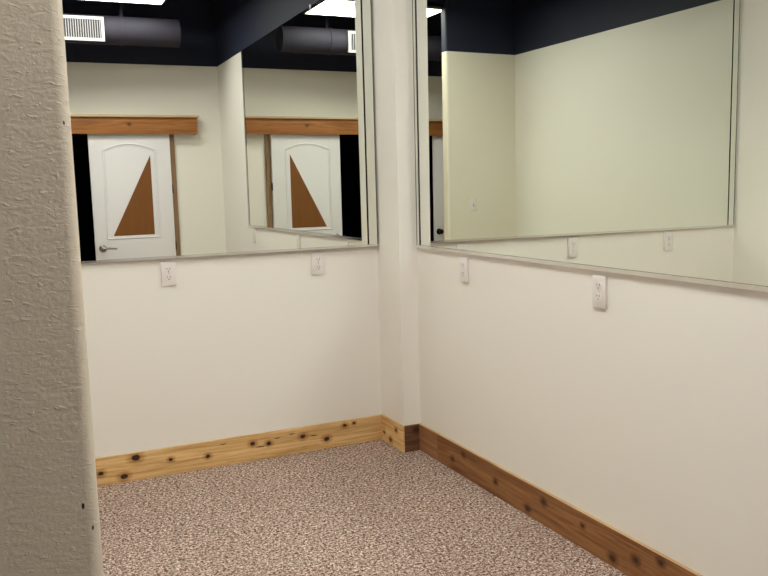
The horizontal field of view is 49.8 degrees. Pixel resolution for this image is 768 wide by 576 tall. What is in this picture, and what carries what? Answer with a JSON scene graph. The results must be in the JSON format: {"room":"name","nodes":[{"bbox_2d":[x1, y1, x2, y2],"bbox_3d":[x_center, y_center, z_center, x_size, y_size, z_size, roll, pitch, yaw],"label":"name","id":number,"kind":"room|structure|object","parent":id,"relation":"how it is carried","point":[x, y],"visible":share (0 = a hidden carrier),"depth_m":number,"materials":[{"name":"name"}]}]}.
{"room":"dressing room","nodes":[
{"label":"dressing room","id":0,"kind":"room"},
{"bbox_2d":[0,0,103,575],"bbox_3d":[-1.647,-0.328,0.794,2.506,3.300,0.097,-5,8,-25],"label":"wall partition","id":1,"kind":"structure","parent":0,"point":[50,520],"depth_m":1.30,"materials":[{"name":"beige paint"}]},
{"bbox_2d":[81,246,381,457],"bbox_3d":[-1.129,-0.731,3.894,2.757,3.300,0.120,-5,8,-25],"label":"wall","id":2,"kind":"structure","parent":0,"point":[254,343],"depth_m":4.11,"materials":[{"name":"beige paint"}]},
{"bbox_2d":[160,261,176,285],"bbox_3d":[-1.028,-0.068,3.942,0.070,0.114,0.014,-5,8,-25],"label":"wall outlet","id":3,"kind":"object","parent":2,"relation":"attached to","point":[168,269],"visible":1,"depth_m":3.94,"materials":[{"name":"white plastic"}]},
{"bbox_2d":[165,267,171,272],"bbox_3d":[-1.026,-0.087,3.934,0.034,0.028,0.004,-5,8,-25],"label":"receptacle","id":4,"kind":"object","parent":3,"relation":"attached to","point":[167,269],"depth_m":3.93,"materials":[{"name":"grey plastic"}]},
{"bbox_2d":[165,275,171,280],"bbox_3d":[-1.025,-0.048,3.939,0.034,0.028,0.004,-5,8,-25],"label":"receptacle","id":5,"kind":"object","parent":3,"relation":"attached to","point":[167,277],"depth_m":3.94,"materials":[{"name":"grey plastic"}]},
{"bbox_2d":[62,0,377,263],"bbox_3d":[-1.144,-0.865,3.785,2.402,1.478,0.012,-5,8,-24],"label":"wall mirror","id":6,"kind":"object","parent":2,"relation":"attached to","point":[199,128],"visible":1,"depth_m":3.96,"materials":[{"name":"clear glass"}]},
{"bbox_2d":[95,414,381,486],"bbox_3d":[-1.096,0.848,4.013,2.403,0.136,0.015,-5,8,-25],"label":"baseboard","id":7,"kind":"structure","parent":2,"relation":"attached to","point":[134,466],"depth_m":4.16,"materials":[{"name":"brown wood"}]},
{"bbox_2d":[311,252,324,274],"bbox_3d":[-0.340,-0.126,4.257,0.070,0.114,0.014,-5,8,-25],"label":"wall outlet","id":8,"kind":"object","parent":2,"relation":"attached to","point":[318,266],"visible":1,"depth_m":4.25,"materials":[{"name":"white plastic"}]},
{"bbox_2d":[97,439,626,575],"bbox_3d":[-1.027,1.232,1.887,4.540,0.100,4.222,-5,8,-25],"label":"floor","id":9,"kind":"structure","parent":0,"point":[370,508],"depth_m":3.39,"materials":[{"name":"carpet"}]},
{"bbox_2d":[371,0,420,425],"bbox_3d":[0.049,-0.804,4.221,0.099,3.300,0.268,-5,8,-25],"label":"wall pillar","id":10,"kind":"structure","parent":0,"point":[391,19],"depth_m":4.20,"materials":[{"name":"beige paint"}]},
{"bbox_2d":[381,414,404,452],"bbox_3d":[0.047,0.768,4.383,0.011,0.140,0.264,-5,8,-25],"label":"baseboard","id":11,"kind":"structure","parent":10,"relation":"attached to","point":[393,433],"depth_m":4.37,"materials":[{"name":"brown wood"}]},
{"bbox_2d":[404,424,418,451],"bbox_3d":[0.143,0.778,4.289,0.084,0.140,0.011,-5,8,-25],"label":"baseboard","id":12,"kind":"structure","parent":10,"relation":"attached to","point":[411,431],"depth_m":4.28,"materials":[{"name":"brown wood"}]},
{"bbox_2d":[411,0,767,575],"bbox_3d":[0.956,-0.618,2.539,0.120,3.300,4.102,-5,8,-25],"label":"wall","id":13,"kind":"structure","parent":0,"point":[645,413],"depth_m":2.88,"materials":[{"name":"beige paint"}]},
{"bbox_2d":[459,257,468,282],"bbox_3d":[0.364,-0.084,3.768,0.014,0.114,0.070,-5,8,-25],"label":"wall outlet","id":14,"kind":"object","parent":13,"relation":"attached to","point":[463,261],"visible":1,"depth_m":3.75,"materials":[{"name":"white plastic"}]},
{"bbox_2d":[418,423,702,575],"bbox_3d":[0.967,0.962,2.641,0.017,0.140,3.714,-5,8,-25],"label":"baseboard","id":15,"kind":"structure","parent":13,"relation":"attached to","point":[626,554],"depth_m":3.25,"materials":[{"name":"brown wood"}]},
{"bbox_2d":[412,0,767,291],"bbox_3d":[0.728,-0.802,2.837,0.012,1.490,2.760,-5,8,-25],"label":"wall mirror","id":16,"kind":"object","parent":13,"relation":"attached to","point":[629,137],"visible":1,"depth_m":2.85,"materials":[{"name":"clear glass"}]},
{"bbox_2d":[592,275,606,308],"bbox_3d":[0.761,0.012,2.919,0.014,0.114,0.070,-5,8,-25],"label":"wall outlet","id":17,"kind":"object","parent":13,"relation":"attached to","point":[599,283],"visible":1,"depth_m":2.91,"materials":[{"name":"white plastic"}]},
{"bbox_2d":[595,282,601,289],"bbox_3d":[0.756,-0.007,2.914,0.004,0.028,0.034,-5,8,-25],"label":"receptacle","id":18,"kind":"object","parent":17,"relation":"attached to","point":[598,285],"depth_m":2.91,"materials":[{"name":"grey plastic"}]},
{"bbox_2d":[595,293,601,300],"bbox_3d":[0.757,0.032,2.919,0.004,0.028,0.034,-5,8,-25],"label":"receptacle","id":19,"kind":"object","parent":17,"relation":"attached to","point":[598,296],"depth_m":2.92,"materials":[{"name":"grey plastic"}]}
]}

